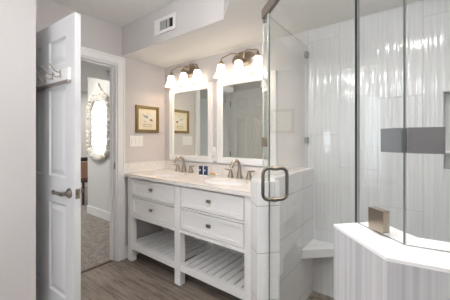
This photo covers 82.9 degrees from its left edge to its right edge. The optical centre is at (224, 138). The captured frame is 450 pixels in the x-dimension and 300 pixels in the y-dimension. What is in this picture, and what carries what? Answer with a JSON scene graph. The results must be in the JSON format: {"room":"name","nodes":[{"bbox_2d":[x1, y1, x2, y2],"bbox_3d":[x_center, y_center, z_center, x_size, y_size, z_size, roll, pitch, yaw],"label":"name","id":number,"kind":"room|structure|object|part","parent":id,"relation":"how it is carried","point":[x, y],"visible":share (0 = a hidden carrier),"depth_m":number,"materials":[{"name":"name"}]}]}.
{"room":"bathroom","nodes":[
{"label":"bathroom","id":0,"kind":"room"},
{"bbox_2d":[0,0,35,299],"bbox_3d":[-2.108,0.045,0.896,0.517,2.430,2.263,0,0,37],"label":"wall","id":1,"kind":"structure","parent":0,"point":[17,17],"depth_m":1.56,"materials":[{"name":"grey paint"}]},
{"bbox_2d":[81,91,87,186],"bbox_3d":[-4.881,0.010,5.305,0.200,2.500,5.700,0,0,37],"label":"wall","id":2,"kind":"structure","parent":0,"point":[84,95],"depth_m":6.67,"materials":[{"name":"white paint"}]},
{"bbox_2d":[81,76,87,91],"bbox_3d":[-3.128,-1.290,3.965,4.613,0.100,5.700,0,0,37],"label":"ceiling","id":3,"kind":"structure","parent":0,"point":[84,80],"depth_m":5.80,"materials":[{"name":"white paint"}]},
{"bbox_2d":[81,61,109,80],"bbox_3d":[-2.364,-1.054,2.084,1.112,0.369,3.620,0,0,37],"label":"ceiling","id":4,"kind":"structure","parent":0,"point":[87,69],"depth_m":3.28,"materials":[{"name":"white paint"}]},
{"bbox_2d":[36,0,164,245],"bbox_3d":[-1.881,0.045,1.709,0.110,2.430,3.630,0,0,37],"label":"wall","id":5,"kind":"structure","parent":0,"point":[144,82],"depth_m":2.77,"materials":[{"name":"grey paint"}]},
{"bbox_2d":[81,46,124,261],"bbox_3d":[-1.373,0.206,2.357,0.139,2.108,0.898,0,0,37],"label":"door frame","id":6,"kind":"structure","parent":5,"relation":"attached to","point":[120,61],"depth_m":2.63,"materials":[{"name":"white paint"}]},
{"bbox_2d":[36,12,84,299],"bbox_3d":[-1.246,0.239,1.774,0.830,2.018,0.184,0,0,34],"label":"door","id":7,"kind":"structure","parent":6,"relation":"attached to","point":[59,190],"depth_m":1.66,"materials":[{"name":"white paint"}]},
{"bbox_3d":[-1.250,-0.408,1.718,0.679,0.116,0.086,0,0,34],"label":"hook rail","id":8,"kind":"part","parent":7,"relation":"part of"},
{"bbox_3d":[-1.038,0.334,1.571,0.120,0.029,0.029,0,0,34],"label":"lever","id":9,"kind":"part","parent":7,"relation":"part of","materials":[{"name":"silver metal"}]},
{"bbox_3d":[-0.978,0.336,1.558,0.062,0.062,0.052,0,0,34],"label":"handle","id":10,"kind":"part","parent":7,"relation":"part of","materials":[{"name":"silver metal"}]},
{"bbox_2d":[125,245,139,258],"bbox_3d":[-0.894,1.195,2.897,0.014,0.130,0.539,0,0,37],"label":"baseboard","id":11,"kind":"structure","parent":5,"relation":"attached to","point":[126,246],"depth_m":2.69,"materials":[{"name":"white paint"}]},
{"bbox_2d":[129,136,142,145],"bbox_3d":[-0.972,0.022,2.798,0.010,0.116,0.166,0,0,37],"label":"switch plate","id":12,"kind":"object","parent":5,"relation":"attached to","point":[133,140],"visible":1,"depth_m":2.79,"materials":[{"name":"white plastic"}]},
{"bbox_2d":[135,105,158,132],"bbox_3d":[-0.882,-0.224,2.906,0.021,0.302,0.306,0,0,37],"label":"framed picture","id":13,"kind":"object","parent":5,"relation":"attached to","point":[146,117],"visible":1,"depth_m":2.90,"materials":[{"name":"gold metal"}]},
{"bbox_2d":[142,113,152,121],"bbox_3d":[-0.884,-0.244,2.908,0.014,0.102,0.156,0,0,37],"label":"print","id":14,"kind":"object","parent":13,"relation":"attached to","point":[146,117],"depth_m":2.91,"materials":[{"name":"beige paper"}]},
{"bbox_2d":[51,0,176,26],"bbox_3d":[-0.453,-1.220,0.459,3.677,0.100,3.880,0,0,37],"label":"ceiling","id":15,"kind":"structure","parent":0,"point":[121,13],"depth_m":2.28,"materials":[{"name":"white paint"}]},
{"bbox_2d":[81,186,241,299],"bbox_3d":[-1.700,1.308,2.716,8.400,0.104,5.950,0,0,37],"label":"floor","id":16,"kind":"structure","parent":0,"point":[145,277],"depth_m":2.32,"materials":[{"name":"brown wood"}]},
{"bbox_2d":[81,157,87,204],"bbox_3d":[-2.740,0.818,5.142,0.480,0.876,0.480,0,0,37],"label":"chair","id":17,"kind":"object","parent":16,"relation":"on","point":[84,180],"visible":0.14,"depth_m":4.86,"materials":[{"name":"brown wood"}]},
{"bbox_3d":[-2.703,1.043,4.861,0.048,0.426,0.046,0,0,37],"label":"leg","id":18,"kind":"part","parent":17,"relation":"part of","materials":[{"name":"brown wood"}]},
{"bbox_2d":[81,161,87,178],"bbox_3d":[-2.802,0.622,5.176,0.140,0.323,0.420,0,0,37],"label":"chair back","id":19,"kind":"object","parent":17,"relation":"on","point":[84,165],"visible":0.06,"depth_m":5.07,"materials":[{"name":"brown wood"}]},
{"bbox_3d":[-2.740,0.807,5.142,0.480,0.044,0.480,0,0,37],"label":"seat","id":20,"kind":"part","parent":17,"relation":"part of","materials":[{"name":"brown wood"}]},
{"bbox_2d":[81,259,111,272],"bbox_3d":[-1.403,1.256,2.341,0.030,0.009,0.805,0,0,37],"label":"trim","id":21,"kind":"structure","parent":16,"relation":"on","point":[110,260],"depth_m":2.51,"materials":[{"name":"brown"}]},
{"bbox_2d":[128,177,250,299],"bbox_3d":[-0.263,0.826,2.402,1.524,0.868,0.526,0,0,37],"label":"vanity cabinet","id":22,"kind":"object","parent":16,"relation":"on","point":[210,219],"visible":0.8,"depth_m":2.19,"materials":[{"name":"white paint"}]},
{"bbox_3d":[-0.973,0.826,2.670,0.072,0.868,0.060,0,0,37],"label":"leg","id":23,"kind":"part","parent":22,"relation":"part of","materials":[{"name":"white paint"}]},
{"bbox_3d":[-0.695,0.493,2.436,0.641,0.165,0.022,0,0,37],"label":"drawer","id":24,"kind":"part","parent":22,"relation":"part of","materials":[{"name":"white paint"}]},
{"bbox_3d":[-0.695,0.685,2.436,0.641,0.165,0.022,0,0,37],"label":"drawer","id":25,"kind":"part","parent":22,"relation":"part of","materials":[{"name":"white paint"}]},
{"bbox_2d":[135,231,208,259],"bbox_3d":[-0.547,1.090,2.629,0.678,0.020,0.444,0,0,37],"label":"slatted shelf","id":26,"kind":"object","parent":22,"relation":"attached to","point":[161,243],"depth_m":2.61,"materials":[{"name":"white paint"}]},
{"bbox_3d":[-0.396,0.826,2.229,0.072,0.868,0.060,0,0,37],"label":"leg","id":27,"kind":"part","parent":22,"relation":"part of","materials":[{"name":"white paint"}]},
{"bbox_3d":[-0.259,1.105,2.408,1.484,0.061,0.500,0,0,37],"label":"shelf rail","id":28,"kind":"part","parent":22,"relation":"part of","materials":[{"name":"white paint"}]},
{"bbox_2d":[124,160,283,196],"bbox_3d":[-0.231,0.324,2.382,1.692,0.132,0.554,0,0,37],"label":"countertop","id":29,"kind":"structure","parent":22,"relation":"on","point":[148,170],"depth_m":2.45,"materials":[{"name":"stone"}]},
{"bbox_2d":[156,175,178,184],"bbox_3d":[-0.577,0.453,2.600,0.435,0.124,0.318,0,0,37],"label":"sink basin","id":30,"kind":"object","parent":29,"relation":"in","point":[156,175],"visible":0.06,"depth_m":2.76,"materials":[{"name":"white ceramic"}]},
{"bbox_2d":[173,156,194,172],"bbox_3d":[-0.479,0.270,2.727,0.326,0.179,0.176,0,0,37],"label":"faucet","id":31,"kind":"object","parent":29,"relation":"on","point":[177,169],"visible":0.99,"depth_m":2.75,"materials":[{"name":"silver metal"}]},
{"bbox_3d":[-0.526,0.320,2.834,0.062,0.079,0.062,0,0,37],"label":"handle","id":32,"kind":"part","parent":31,"relation":"part of","materials":[{"name":"silver metal"}]},
{"bbox_3d":[-0.479,0.270,2.727,0.064,0.179,0.174,0,0,37],"label":"spout","id":33,"kind":"part","parent":31,"relation":"part of","materials":[{"name":"silver metal"}]},
{"bbox_3d":[-0.364,0.320,2.710,0.062,0.079,0.062,0,0,37],"label":"handle","id":34,"kind":"part","parent":31,"relation":"part of","materials":[{"name":"silver metal"}]},
{"bbox_2d":[199,166,202,175],"bbox_3d":[-0.236,0.311,2.490,0.033,0.098,0.027,0,0,37],"label":"toiletry bottle","id":35,"kind":"object","parent":29,"relation":"on","point":[200,167],"visible":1,"depth_m":2.48,"materials":[{"name":"blue plastic"}]},
{"bbox_2d":[204,166,207,175],"bbox_3d":[-0.186,0.311,2.460,0.033,0.098,0.027,0,0,37],"label":"toiletry bottle","id":36,"kind":"object","parent":29,"relation":"on","point":[205,167],"visible":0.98,"depth_m":2.45,"materials":[{"name":"blue plastic"}]},
{"bbox_2d":[208,182,243,196],"bbox_3d":[0.002,0.453,2.158,0.435,0.124,0.318,0,0,37],"label":"sink basin","id":37,"kind":"object","parent":29,"relation":"in","point":[218,183],"visible":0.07,"depth_m":2.31,"materials":[{"name":"white ceramic"}]},
{"bbox_2d":[225,159,254,179],"bbox_3d":[0.099,0.270,2.285,0.326,0.179,0.176,0,0,37],"label":"faucet","id":38,"kind":"object","parent":29,"relation":"on","point":[239,172],"visible":0.99,"depth_m":2.31,"materials":[{"name":"silver metal"}]},
{"bbox_3d":[0.052,0.320,2.392,0.062,0.079,0.062,0,0,37],"label":"handle","id":39,"kind":"part","parent":38,"relation":"part of","materials":[{"name":"silver metal"}]},
{"bbox_3d":[0.099,0.270,2.284,0.064,0.179,0.174,0,0,37],"label":"spout","id":40,"kind":"part","parent":38,"relation":"part of","materials":[{"name":"silver metal"}]},
{"bbox_3d":[0.215,0.320,2.268,0.062,0.079,0.062,0,0,37],"label":"handle","id":41,"kind":"part","parent":38,"relation":"part of","materials":[{"name":"silver metal"}]},
{"bbox_3d":[-0.118,0.493,1.995,0.641,0.165,0.022,0,0,37],"label":"drawer","id":42,"kind":"part","parent":22,"relation":"part of","materials":[{"name":"white paint"}]},
{"bbox_3d":[-0.118,0.685,1.995,0.641,0.165,0.022,0,0,37],"label":"drawer","id":43,"kind":"part","parent":22,"relation":"part of","materials":[{"name":"white paint"}]},
{"bbox_3d":[-0.121,1.032,2.588,0.072,0.455,0.060,0,0,37],"label":"leg","id":44,"kind":"part","parent":22,"relation":"part of","materials":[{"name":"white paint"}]},
{"bbox_2d":[185,246,243,288],"bbox_3d":[0.030,1.090,2.188,0.678,0.020,0.444,0,0,37],"label":"slatted shelf","id":45,"kind":"object","parent":22,"relation":"attached to","point":[226,265],"depth_m":2.19,"materials":[{"name":"white paint"}]},
{"bbox_3d":[0.181,0.826,1.788,0.072,0.868,0.060,0,0,37],"label":"leg","id":46,"kind":"part","parent":22,"relation":"part of","materials":[{"name":"white paint"}]},
{"bbox_2d":[88,0,449,297],"bbox_3d":[-0.084,0.011,2.689,5.600,2.499,0.110,0,0,37],"label":"wall","id":47,"kind":"structure","parent":0,"point":[331,48],"depth_m":1.84,"materials":[{"name":"white tile"}]},
{"bbox_2d":[86,83,109,161],"bbox_3d":[-2.044,-0.271,4.078,0.780,1.267,0.061,0,0,37],"label":"ornate mirror","id":48,"kind":"object","parent":47,"relation":"attached to","point":[97,111],"visible":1,"depth_m":4.08,"materials":[{"name":"white mirror"}]},
{"bbox_2d":[91,100,105,153],"bbox_3d":[-2.028,-0.185,4.098,0.545,0.850,0.008,0,0,37],"label":"mirror glass","id":49,"kind":"object","parent":48,"relation":"attached to","point":[98,108],"depth_m":4.10,"materials":[{"name":"white"}]},
{"bbox_2d":[87,205,109,220],"bbox_3d":[-1.590,1.190,3.760,1.906,0.131,0.016,0,0,37],"label":"baseboard","id":50,"kind":"structure","parent":47,"relation":"attached to","point":[105,215],"depth_m":4.09,"materials":[{"name":"white paint"}]},
{"bbox_2d":[165,63,203,87],"bbox_3d":[-0.450,-0.715,2.799,0.558,0.230,0.158,0,0,37],"label":"vanity light","id":51,"kind":"object","parent":47,"relation":"attached to","point":[188,71],"visible":1,"depth_m":2.79,"materials":[{"name":"white glass"}]},
{"bbox_3d":[-0.616,-0.663,2.920,0.148,0.126,0.148,0,0,37],"label":"lamp shade","id":52,"kind":"part","parent":51,"relation":"part of","materials":[{"name":"white glass"}]},
{"bbox_3d":[-0.454,-0.663,2.795,0.148,0.126,0.148,0,0,37],"label":"lamp shade","id":53,"kind":"part","parent":51,"relation":"part of","materials":[{"name":"white glass"}]},
{"bbox_3d":[-0.291,-0.663,2.671,0.148,0.126,0.148,0,0,37],"label":"lamp shade","id":54,"kind":"part","parent":51,"relation":"part of","materials":[{"name":"white glass"}]},
{"bbox_2d":[169,82,212,162],"bbox_3d":[-0.394,-0.174,2.838,0.656,0.835,0.027,0,0,37],"label":"wall mirror","id":55,"kind":"object","parent":47,"relation":"attached to","point":[190,107],"visible":1,"depth_m":2.82,"materials":[{"name":"white paint"}]},
{"bbox_2d":[174,89,207,155],"bbox_3d":[-0.388,-0.174,2.846,0.540,0.719,0.006,0,0,37],"label":"mirror glass","id":56,"kind":"object","parent":55,"relation":"attached to","point":[190,105],"depth_m":2.83,"materials":[{"name":"white"}]},
{"bbox_2d":[165,160,283,177],"bbox_3d":[-0.061,0.309,2.587,1.671,0.102,0.021,0,0,37],"label":"backsplash","id":57,"kind":"structure","parent":47,"relation":"attached to","point":[219,169],"depth_m":2.57,"materials":[{"name":"stone"}]},
{"bbox_2d":[214,49,265,78],"bbox_3d":[0.128,-0.715,2.357,0.558,0.230,0.158,0,0,37],"label":"vanity light","id":58,"kind":"object","parent":47,"relation":"attached to","point":[244,58],"visible":0.98,"depth_m":2.35,"materials":[{"name":"white glass"}]},
{"bbox_3d":[-0.038,-0.663,2.478,0.148,0.126,0.148,0,0,37],"label":"lamp shade","id":59,"kind":"part","parent":58,"relation":"part of","materials":[{"name":"white glass"}]},
{"bbox_3d":[0.052,-0.785,2.432,0.214,0.062,0.043,0,0,18],"label":"arm","id":60,"kind":"part","parent":58,"relation":"part of","materials":[{"name":"silver metal"}]},
{"bbox_3d":[0.125,-0.663,2.353,0.148,0.126,0.148,0,0,37],"label":"lamp shade","id":61,"kind":"part","parent":58,"relation":"part of","materials":[{"name":"white glass"}]},
{"bbox_3d":[0.288,-0.663,2.228,0.148,0.126,0.148,0,0,37],"label":"lamp shade","id":62,"kind":"part","parent":58,"relation":"part of","materials":[{"name":"white glass"}]},
{"bbox_2d":[217,70,276,166],"bbox_3d":[0.184,-0.174,2.396,0.656,0.835,0.027,0,0,37],"label":"wall mirror","id":63,"kind":"object","parent":47,"relation":"attached to","point":[239,99],"visible":0.92,"depth_m":2.40,"materials":[{"name":"white paint"}]},
{"bbox_2d":[223,79,267,158],"bbox_3d":[0.190,-0.174,2.404,0.540,0.719,0.006,0,0,37],"label":"mirror glass","id":64,"kind":"object","parent":63,"relation":"attached to","point":[242,99],"depth_m":2.40,"materials":[{"name":"white"}]},
{"bbox_3d":[-0.098,0.168,2.626,0.062,0.115,0.006,0,0,37],"label":"wall outlet","id":65,"kind":"object","parent":47,"relation":"attached to","visible":0},
{"bbox_2d":[211,147,216,154],"bbox_3d":[-0.114,0.122,2.605,0.056,0.085,0.056,0,0,37],"label":"night light","id":66,"kind":"object","parent":65,"relation":"attached to","point":[213,149],"visible":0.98,"depth_m":2.59,"materials":[{"name":"white plastic"}]},
{"bbox_2d":[122,0,423,67],"bbox_3d":[0.247,-1.020,1.457,3.577,0.300,1.445,0,0,37],"label":"soffit","id":67,"kind":"structure","parent":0,"point":[204,28],"depth_m":2.04,"materials":[{"name":"grey paint"}]},
{"bbox_2d":[154,12,175,36],"bbox_3d":[-0.532,-1.006,2.244,0.280,0.138,0.010,0,0,37],"label":"air vent","id":68,"kind":"object","parent":67,"relation":"attached to","point":[167,23],"visible":1,"depth_m":2.23,"materials":[{"name":"white plastic"}]},
{"bbox_2d":[251,169,312,299],"bbox_3d":[0.426,0.750,1.700,0.174,1.021,0.839,0,0,37],"label":"wall","id":69,"kind":"structure","parent":0,"point":[291,219],"depth_m":1.58,"materials":[{"name":"white tile"}]},
{"bbox_2d":[251,167,312,183],"bbox_3d":[0.426,0.234,1.700,0.174,0.009,0.839,0,0,37],"label":"trim","id":70,"kind":"structure","parent":69,"relation":"on","point":[257,180],"depth_m":1.61,"materials":[{"name":"white stone"}]},
{"bbox_2d":[262,13,268,180],"bbox_3d":[0.228,-0.225,1.417,0.022,0.907,0.095,0,0,-11],"label":"shower panel","id":71,"kind":"object","parent":70,"relation":"on","point":[265,140],"visible":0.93,"depth_m":1.41,"materials":[{"name":"clear glass"}]},
{"bbox_2d":[262,0,279,22],"bbox_3d":[0.292,-0.696,1.075,0.026,0.074,0.770,0,0,-11],"label":"header bar","id":72,"kind":"object","parent":71,"relation":"attached to","point":[270,3],"visible":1,"depth_m":1.36,"materials":[{"name":"silver metal"}]},
{"bbox_2d":[261,0,356,299],"bbox_3d":[0.300,0.234,1.035,0.146,1.823,0.675,0,0,-11],"label":"shower door","id":73,"kind":"structure","parent":72,"relation":"attached to","point":[273,168],"depth_m":1.27,"materials":[{"name":"clear glass"}]},
{"bbox_3d":[0.214,0.226,1.278,0.067,0.176,0.018,0,0,-11],"label":"pull handle","id":74,"kind":"part","parent":73,"relation":"part of","materials":[{"name":"silver metal"}]},
{"bbox_3d":[0.291,0.226,1.293,0.067,0.176,0.018,0,0,-11],"label":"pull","id":75,"kind":"part","parent":73,"relation":"part of","materials":[{"name":"silver metal"}]},
{"bbox_2d":[267,17,308,177],"bbox_3d":[0.441,-0.253,1.757,0.022,0.964,0.724,0,0,37],"label":"shower panel","id":76,"kind":"object","parent":70,"relation":"on","point":[306,53],"visible":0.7,"depth_m":2.03,"materials":[{"name":"clear glass"}]},
{"bbox_2d":[301,239,333,258],"bbox_3d":[0.725,0.822,1.835,0.265,0.060,0.262,0,0,37],"label":"bench","id":77,"kind":"object","parent":69,"relation":"attached to","point":[315,248],"visible":0.71,"depth_m":1.84,"materials":[{"name":"white stone"}]},
{"bbox_2d":[307,291,333,299],"bbox_3d":[1.012,1.230,0.972,1.772,0.059,1.284,0,0,37],"label":"floor","id":78,"kind":"structure","parent":0,"point":[314,295],"depth_m":1.93,"materials":[{"name":"tile"}]},
{"bbox_2d":[334,228,449,299],"bbox_3d":[0.822,0.749,0.311,1.296,1.023,0.243,0,0,33],"label":"wall","id":79,"kind":"structure","parent":0,"point":[359,273],"depth_m":0.52,"materials":[{"name":"tile"}]},
{"bbox_2d":[334,222,449,272],"bbox_3d":[0.822,0.234,0.312,1.297,0.007,0.245,0,0,33],"label":"trim","id":80,"kind":"structure","parent":79,"relation":"on","point":[390,250],"depth_m":0.54,"materials":[{"name":"white stone"}]},
{"bbox_2d":[358,0,405,243],"bbox_3d":[0.377,-0.253,0.623,0.018,0.964,0.142,0,0,-11],"label":"shower panel","id":81,"kind":"object","parent":80,"relation":"on","point":[393,140],"visible":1,"depth_m":0.59,"materials":[{"name":"clear glass"}]},
{"bbox_2d":[406,0,449,251],"bbox_3d":[0.879,-0.253,0.287,1.108,0.964,0.014,0,0,28],"label":"shower panel","id":82,"kind":"object","parent":80,"relation":"on","point":[419,140],"visible":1,"depth_m":0.53,"materials":[{"name":"clear glass"}]}
]}

